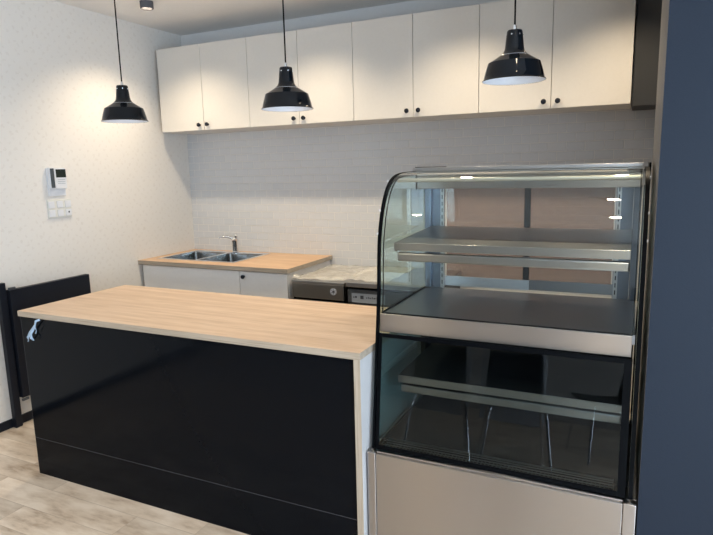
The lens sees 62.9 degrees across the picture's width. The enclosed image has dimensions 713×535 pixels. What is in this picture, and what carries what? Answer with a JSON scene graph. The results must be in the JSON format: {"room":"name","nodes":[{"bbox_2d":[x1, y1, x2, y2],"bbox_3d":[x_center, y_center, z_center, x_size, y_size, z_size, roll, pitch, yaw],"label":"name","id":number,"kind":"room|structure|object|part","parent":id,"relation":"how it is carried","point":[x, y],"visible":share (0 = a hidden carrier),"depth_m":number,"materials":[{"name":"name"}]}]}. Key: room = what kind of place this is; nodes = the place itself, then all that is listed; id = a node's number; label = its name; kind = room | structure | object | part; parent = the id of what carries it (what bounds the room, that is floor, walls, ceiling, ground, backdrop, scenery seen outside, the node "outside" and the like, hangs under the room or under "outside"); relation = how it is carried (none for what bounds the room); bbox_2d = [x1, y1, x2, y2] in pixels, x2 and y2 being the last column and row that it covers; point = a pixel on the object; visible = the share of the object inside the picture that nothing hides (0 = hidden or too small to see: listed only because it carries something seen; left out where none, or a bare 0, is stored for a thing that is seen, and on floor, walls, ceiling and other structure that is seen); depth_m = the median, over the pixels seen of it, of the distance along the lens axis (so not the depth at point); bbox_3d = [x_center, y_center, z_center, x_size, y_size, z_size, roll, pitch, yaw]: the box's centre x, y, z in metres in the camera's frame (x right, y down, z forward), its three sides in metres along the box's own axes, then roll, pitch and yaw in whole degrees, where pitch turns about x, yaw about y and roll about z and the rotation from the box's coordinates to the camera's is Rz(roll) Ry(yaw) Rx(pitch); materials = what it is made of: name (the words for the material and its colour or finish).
{"room":"food shop","nodes":[
{"label":"food shop","id":0,"kind":"room"},
{"bbox_2d":[0,0,194,422],"bbox_3d":[-2.879,-0.090,2.258,0.100,2.709,6.710,3,11,25],"label":"wall","id":1,"kind":"structure","parent":0,"point":[128,188],"depth_m":4.08,"materials":[{"name":"paint"}]},
{"bbox_2d":[0,410,32,432],"bbox_3d":[-2.939,1.274,2.159,0.012,0.055,5.840,3,11,25],"label":"baseboard","id":2,"kind":"structure","parent":1,"relation":"attached to","point":[27,416],"depth_m":3.71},
{"bbox_2d":[0,274,90,427],"bbox_3d":[-2.033,0.509,3.910,0.065,0.932,0.642,3,11,25],"label":"gate","id":3,"kind":"object","parent":1,"relation":"attached to","point":[12,300],"visible":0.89,"depth_m":3.69,"materials":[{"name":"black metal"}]},
{"bbox_3d":[-2.174,0.557,3.651,0.035,0.932,0.044,3,11,25],"label":"post","id":4,"kind":"part","parent":3,"relation":"part of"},
{"bbox_2d":[45,168,66,195],"bbox_3d":[-2.005,-0.575,3.907,0.036,0.188,0.130,3,11,25],"label":"intercom","id":5,"kind":"object","parent":1,"relation":"attached to","point":[56,177],"visible":1,"depth_m":3.89,"materials":[{"name":"white plastic"}]},
{"bbox_2d":[54,168,66,188],"bbox_3d":[-1.993,-0.599,3.922,0.018,0.135,0.084,3,11,25],"label":"monitor","id":6,"kind":"object","parent":5,"relation":"on","point":[60,181],"depth_m":3.91,"materials":[{"name":"white plastic"}]},
{"bbox_2d":[46,199,71,218],"bbox_3d":[-2.008,-0.400,3.948,0.013,0.122,0.180,3,11,25],"label":"switch plate","id":7,"kind":"object","parent":1,"relation":"attached to","point":[58,208],"visible":1,"depth_m":3.94,"materials":[{"name":"beige plastic"}]},
{"bbox_2d":[53,0,413,35],"bbox_3d":[-0.334,-1.331,0.816,5.800,0.100,6.710,3,11,25],"label":"ceiling","id":8,"kind":"structure","parent":0,"point":[178,17],"depth_m":4.16,"materials":[{"name":"paint"}]},
{"bbox_2d":[101,0,148,122],"bbox_3d":[-1.169,-1.162,2.847,0.225,0.874,0.225,3,11,25],"label":"pendant lamp","id":9,"kind":"object","parent":8,"relation":"hanging from","point":[122,110],"visible":1,"depth_m":2.86,"materials":[{"name":"black metal"}]},
{"bbox_3d":[-1.171,-1.244,2.833,0.006,0.660,0.006,3,11,25],"label":"cord","id":10,"kind":"part","parent":9,"relation":"part of","materials":[{"name":"black rubber"}]},
{"bbox_3d":[-1.161,-0.817,2.905,0.225,0.174,0.225,3,11,25],"label":"lamp shade","id":11,"kind":"part","parent":9,"relation":"part of","materials":[{"name":"black metal"}]},
{"bbox_2d":[139,0,153,9],"bbox_3d":[-1.406,-1.758,3.907,0.088,0.046,0.088,3,11,25],"label":"recessed light","id":12,"kind":"object","parent":8,"relation":"in","point":[144,4],"visible":1,"depth_m":3.88,"materials":[{"name":"grey metal"}]},
{"bbox_2d":[261,0,313,111],"bbox_3d":[-0.308,-1.114,2.444,0.225,0.874,0.225,3,11,25],"label":"pendant lamp","id":13,"kind":"object","parent":8,"relation":"hanging from","point":[286,96],"visible":1,"depth_m":2.46,"materials":[{"name":"black metal"}]},
{"bbox_3d":[-0.310,-1.196,2.430,0.006,0.660,0.006,3,11,25],"label":"cord","id":14,"kind":"part","parent":13,"relation":"part of","materials":[{"name":"black rubber"}]},
{"bbox_3d":[-0.300,-0.769,2.503,0.225,0.174,0.225,3,11,25],"label":"lamp shade","id":15,"kind":"part","parent":13,"relation":"part of","materials":[{"name":"black metal"}]},
{"bbox_2d":[482,0,545,84],"bbox_3d":[0.558,-1.085,2.035,0.225,0.835,0.225,3,11,25],"label":"pendant lamp","id":16,"kind":"object","parent":8,"relation":"hanging from","point":[515,66],"visible":1,"depth_m":2.05,"materials":[{"name":"black metal"}]},
{"bbox_3d":[0.566,-0.759,2.091,0.225,0.174,0.225,3,11,25],"label":"lamp shade","id":17,"kind":"part","parent":16,"relation":"part of","materials":[{"name":"black metal"}]},
{"bbox_3d":[0.556,-1.167,2.021,0.006,0.621,0.006,3,11,25],"label":"cord","id":18,"kind":"part","parent":16,"relation":"part of","materials":[{"name":"black rubber"}]},
{"bbox_2d":[0,410,632,534],"bbox_3d":[-0.267,1.437,1.288,5.800,0.100,6.710,3,11,25],"label":"floor","id":19,"kind":"structure","parent":0,"point":[32,502],"depth_m":2.79,"materials":[{"name":"brown wood"}]},
{"bbox_2d":[17,285,420,534],"bbox_3d":[-0.703,0.657,2.949,1.929,0.900,0.720,3,11,25],"label":"counter","id":20,"kind":"object","parent":19,"relation":"on","point":[251,415],"depth_m":2.59,"materials":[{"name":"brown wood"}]},
{"bbox_3d":[-1.629,0.318,2.937,0.114,0.133,0.020,3,11,25],"label":"plastic strip","id":21,"kind":"part","parent":20,"relation":"part of","materials":[{"name":"white plastic"}]},
{"bbox_3d":[-0.854,0.621,2.654,1.900,0.665,0.017,3,11,25],"label":"panel","id":22,"kind":"part","parent":20,"relation":"part of","materials":[{"name":"black laminate"}]},
{"bbox_3d":[-0.846,0.950,2.709,1.899,0.002,0.016,3,11,25],"label":"seam trim","id":23,"kind":"part","parent":20,"relation":"part of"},
{"bbox_3d":[-0.844,1.051,2.727,1.900,0.204,0.017,3,11,25],"label":"kick panel","id":24,"kind":"part","parent":20,"relation":"part of","materials":[{"name":"black laminate"}]},
{"bbox_2d":[17,285,396,359],"bbox_3d":[-0.709,0.226,2.882,1.927,0.028,0.705,3,11,25],"label":"countertop","id":25,"kind":"structure","parent":20,"relation":"on","point":[338,330],"depth_m":2.75,"materials":[{"name":"brown wood"}]},
{"bbox_3d":[0.157,0.719,2.550,0.027,0.872,0.688,3,11,25],"label":"panel","id":26,"kind":"part","parent":20,"relation":"part of","materials":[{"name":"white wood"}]},
{"bbox_2d":[143,260,330,298],"bbox_3d":[-0.945,0.385,4.677,1.338,0.868,0.676,3,11,25],"label":"base cabinet","id":27,"kind":"object","parent":19,"relation":"on","point":[263,284],"visible":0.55,"depth_m":4.31,"materials":[{"name":"white wood"}]},
{"bbox_3d":[-1.257,0.372,4.487,0.929,0.752,0.019,3,11,25],"label":"panel","id":28,"kind":"part","parent":27,"relation":"part of","materials":[{"name":"white wood"}]},
{"bbox_2d":[138,249,331,273],"bbox_3d":[-0.958,-0.061,4.612,1.381,0.031,0.672,3,11,25],"label":"countertop","id":29,"kind":"structure","parent":27,"relation":"on","point":[285,263],"depth_m":4.39,"materials":[{"name":"brown wood"}]},
{"bbox_2d":[157,250,270,262],"bbox_3d":[-1.147,-0.009,4.739,0.754,0.174,0.499,3,11,25],"label":"sink","id":30,"kind":"object","parent":29,"relation":"in","point":[197,255],"visible":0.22,"depth_m":4.84,"materials":[{"name":"metal"}]},
{"bbox_3d":[-1.322,-0.013,4.796,0.335,0.170,0.400,3,11,25],"label":"bowl","id":31,"kind":"part","parent":30,"relation":"part of","materials":[{"name":"metal"}]},
{"bbox_3d":[-0.992,0.005,4.642,0.335,0.170,0.400,3,11,25],"label":"bowl","id":32,"kind":"part","parent":30,"relation":"part of","materials":[{"name":"metal"}]},
{"bbox_2d":[219,234,239,252],"bbox_3d":[-1.063,-0.202,4.878,0.164,0.156,0.064,0,10,6],"label":"tap","id":33,"kind":"object","parent":29,"relation":"on","point":[234,239],"visible":1,"depth_m":4.86,"materials":[{"name":"silver metal"}]},
{"bbox_3d":[-1.083,-0.243,4.863,0.132,0.048,0.020,-3,10,-7],"label":"spout","id":34,"kind":"part","parent":33,"relation":"part of","materials":[{"name":"silver metal"}]},
{"bbox_3d":[-0.652,0.406,4.204,0.401,0.752,0.019,3,11,25],"label":"door","id":35,"kind":"part","parent":27,"relation":"part of","materials":[{"name":"white wood"}]},
{"bbox_2d":[291,265,376,303],"bbox_3d":[-0.121,0.449,4.307,0.408,0.826,0.645,3,11,25],"label":"undercounter chiller","id":36,"kind":"object","parent":19,"relation":"on","point":[328,284],"visible":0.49,"depth_m":4.01,"materials":[{"name":"metal"}]},
{"bbox_3d":[-0.261,0.161,3.975,0.400,0.102,0.023,3,11,25],"label":"drawer","id":37,"kind":"part","parent":36,"relation":"part of","materials":[{"name":"metal"}]},
{"bbox_3d":[-0.253,0.510,4.034,0.400,0.574,0.023,3,11,25],"label":"door","id":38,"kind":"part","parent":36,"relation":"part of","materials":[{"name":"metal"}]},
{"bbox_3d":[-0.131,0.051,4.240,0.408,0.017,0.643,3,11,25],"label":"lid","id":39,"kind":"part","parent":36,"relation":"part of","materials":[{"name":"metal"}]},
{"bbox_2d":[346,266,461,352],"bbox_3d":[0.350,0.471,4.084,0.608,0.836,0.648,3,11,25],"label":"undercounter chiller","id":40,"kind":"object","parent":19,"relation":"on","point":[399,282],"visible":0.28,"depth_m":3.83,"materials":[{"name":"grey metal"}]},
{"bbox_3d":[0.220,0.533,3.817,0.586,0.579,0.026,3,11,25],"label":"door","id":41,"kind":"part","parent":40,"relation":"part of","materials":[{"name":"metal"}]},
{"bbox_2d":[367,162,651,534],"bbox_3d":[0.606,0.392,2.312,0.939,1.575,0.696,3,11,25],"label":"display case","id":42,"kind":"object","parent":19,"relation":"on","point":[519,422],"visible":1,"depth_m":2.21,"materials":[{"name":"metal"}]},
{"bbox_3d":[0.069,0.954,2.300,0.034,0.497,0.035,3,11,25],"label":"corner post","id":43,"kind":"part","parent":42,"relation":"part of","materials":[{"name":"metal"}]},
{"bbox_3d":[0.161,0.142,2.407,0.008,1.057,0.513,3,11,25],"label":"arched frame","id":44,"kind":"part","parent":42,"relation":"part of","materials":[{"name":"black metal"}]},
{"bbox_3d":[0.204,0.883,2.607,0.012,0.467,0.649,3,11,25],"label":"panel","id":45,"kind":"part","parent":42,"relation":"part of","materials":[{"name":"glass"}]},
{"bbox_3d":[0.393,-0.137,2.667,0.016,0.464,0.008,3,11,25],"label":"slotted rail","id":46,"kind":"part","parent":42,"relation":"part of","materials":[{"name":"metal"}]},
{"bbox_3d":[0.585,0.068,2.636,0.376,0.044,0.009,3,11,25],"label":"door rail","id":47,"kind":"part","parent":42,"relation":"part of","materials":[{"name":"metal"}]},
{"bbox_2d":[384,440,613,489],"bbox_3d":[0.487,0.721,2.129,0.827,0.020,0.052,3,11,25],"label":"display case shelf","id":48,"kind":"object","parent":42,"relation":"attached to","point":[585,479],"depth_m":2.12,"materials":[{"name":"metal"}]},
{"bbox_3d":[0.473,0.955,2.099,0.863,0.443,0.018,3,11,25],"label":"panel","id":49,"kind":"part","parent":42,"relation":"part of","materials":[{"name":"metal"}]},
{"bbox_3d":[0.474,0.730,2.076,0.863,0.006,0.026,3,11,25],"label":"sill","id":50,"kind":"part","parent":42,"relation":"part of","materials":[{"name":"metal"}]},
{"bbox_2d":[380,427,631,511],"bbox_3d":[0.616,0.713,2.372,0.913,0.048,0.636,3,11,25],"label":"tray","id":51,"kind":"object","parent":42,"relation":"on","point":[594,451],"depth_m":2.25,"materials":[{"name":"metal"}]},
{"bbox_2d":[399,343,623,404],"bbox_3d":[0.638,0.409,2.372,0.817,0.014,0.475,3,11,25],"label":"shelf","id":52,"kind":"object","parent":42,"relation":"attached to","point":[556,379],"depth_m":2.30,"materials":[{"name":"grey metal"}]},
{"bbox_2d":[395,226,631,250],"bbox_3d":[0.622,-0.121,2.289,0.831,0.024,0.465,3,11,25],"label":"shelf","id":53,"kind":"object","parent":42,"relation":"attached to","point":[446,238],"depth_m":2.22,"materials":[{"name":"metal"}]},
{"bbox_3d":[0.561,-0.325,2.138,0.877,0.015,0.015,3,11,25],"label":"rail","id":54,"kind":"part","parent":42,"relation":"part of","materials":[{"name":"metal"}]},
{"bbox_3d":[0.578,-0.100,2.201,0.881,0.530,0.446,3,11,25],"label":"curved glass","id":55,"kind":"part","parent":42,"relation":"part of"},
{"bbox_3d":[0.745,0.382,2.616,0.889,0.492,0.006,3,11,25],"label":"panel","id":56,"kind":"part","parent":42,"relation":"part of","materials":[{"name":"metal"}]},
{"bbox_3d":[0.899,0.084,2.502,0.363,0.044,0.009,3,11,25],"label":"door rail","id":57,"kind":"part","parent":42,"relation":"part of","materials":[{"name":"metal"}]},
{"bbox_3d":[1.054,-0.100,2.357,0.016,0.464,0.008,3,11,25],"label":"slotted rail","id":58,"kind":"part","parent":42,"relation":"part of","materials":[{"name":"metal"}]},
{"bbox_3d":[0.885,0.999,1.918,0.038,0.497,0.035,3,11,25],"label":"corner post","id":59,"kind":"part","parent":42,"relation":"part of","materials":[{"name":"metal"}]},
{"bbox_3d":[1.043,0.929,2.215,0.012,0.467,0.649,3,11,25],"label":"panel","id":60,"kind":"part","parent":42,"relation":"part of","materials":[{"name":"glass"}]},
{"bbox_3d":[1.005,0.180,2.085,0.006,1.050,0.609,3,11,25],"label":"glass","id":61,"kind":"part","parent":42,"relation":"part of","materials":[{"name":"clear glass"}]},
{"bbox_3d":[0.981,0.187,2.023,0.014,1.057,0.513,3,11,25],"label":"arched frame","id":62,"kind":"part","parent":42,"relation":"part of","materials":[{"name":"black metal"}]},
{"bbox_2d":[181,0,655,400],"bbox_3d":[1.104,-0.481,3.990,5.600,2.709,0.110,3,11,25],"label":"wall","id":63,"kind":"structure","parent":0,"point":[316,190],"depth_m":4.31,"materials":[{"name":"paint"}]},
{"bbox_2d":[156,37,275,134],"bbox_3d":[-1.107,-1.400,4.594,0.849,0.634,0.398,3,11,25],"label":"upper cabinet","id":64,"kind":"object","parent":63,"relation":"attached to","point":[203,88],"visible":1,"depth_m":4.44,"materials":[{"name":"white wood"}]},
{"bbox_3d":[-1.368,-1.384,4.540,0.422,0.632,0.018,3,11,25],"label":"door","id":65,"kind":"part","parent":64,"relation":"part of","materials":[{"name":"white wood"}]},
{"bbox_3d":[-0.984,-1.363,4.360,0.422,0.632,0.018,3,11,25],"label":"door","id":66,"kind":"part","parent":64,"relation":"part of","materials":[{"name":"white wood"}]},
{"bbox_2d":[246,22,372,129],"bbox_3d":[-0.337,-1.357,4.234,0.849,0.634,0.398,3,11,25],"label":"upper cabinet","id":67,"kind":"object","parent":63,"relation":"attached to","point":[320,59],"visible":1,"depth_m":4.05,"materials":[{"name":"white wood"}]},
{"bbox_3d":[-0.599,-1.341,4.180,0.422,0.632,0.018,3,11,25],"label":"door","id":68,"kind":"part","parent":67,"relation":"part of","materials":[{"name":"white wood"}]},
{"bbox_3d":[-0.214,-1.320,4.000,0.422,0.632,0.018,3,11,25],"label":"door","id":69,"kind":"part","parent":67,"relation":"part of","materials":[{"name":"white wood"}]},
{"bbox_2d":[352,4,489,123],"bbox_3d":[0.432,-1.314,3.874,0.849,0.634,0.398,3,11,25],"label":"upper cabinet","id":70,"kind":"object","parent":63,"relation":"attached to","point":[422,66],"visible":1,"depth_m":3.71,"materials":[{"name":"white wood"}]},
{"bbox_3d":[0.171,-1.299,3.820,0.422,0.632,0.018,3,11,25],"label":"door","id":71,"kind":"part","parent":70,"relation":"part of","materials":[{"name":"white wood"}]},
{"bbox_3d":[0.556,-1.277,3.640,0.422,0.632,0.018,3,11,25],"label":"door","id":72,"kind":"part","parent":70,"relation":"part of","materials":[{"name":"white wood"}]},
{"bbox_2d":[479,0,636,116],"bbox_3d":[1.202,-1.271,3.514,0.849,0.634,0.398,3,11,25],"label":"upper cabinet","id":73,"kind":"object","parent":63,"relation":"attached to","point":[584,48],"visible":1,"depth_m":3.34,"materials":[{"name":"white wood"}]},
{"bbox_3d":[0.941,-1.256,3.460,0.422,0.632,0.018,3,11,25],"label":"door","id":74,"kind":"part","parent":73,"relation":"part of","materials":[{"name":"white wood"}]},
{"bbox_3d":[1.326,-1.234,3.280,0.422,0.632,0.018,3,11,25],"label":"door","id":75,"kind":"part","parent":73,"relation":"part of","materials":[{"name":"white wood"}]},
{"bbox_2d":[632,0,661,110],"bbox_3d":[1.976,-1.264,3.183,0.818,0.718,0.330,3,11,25],"label":"upper cabinet","id":76,"kind":"object","parent":63,"relation":"attached to","point":[648,22],"visible":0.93,"depth_m":3.20,"materials":[{"name":"grey laminate"}]},
{"bbox_2d":[635,0,712,534],"bbox_3d":[1.958,-0.101,1.635,2.022,2.709,0.760,3,11,25],"label":"wall","id":77,"kind":"structure","parent":0,"point":[674,432],"depth_m":1.73,"materials":[{"name":"blue paint"}]}
]}

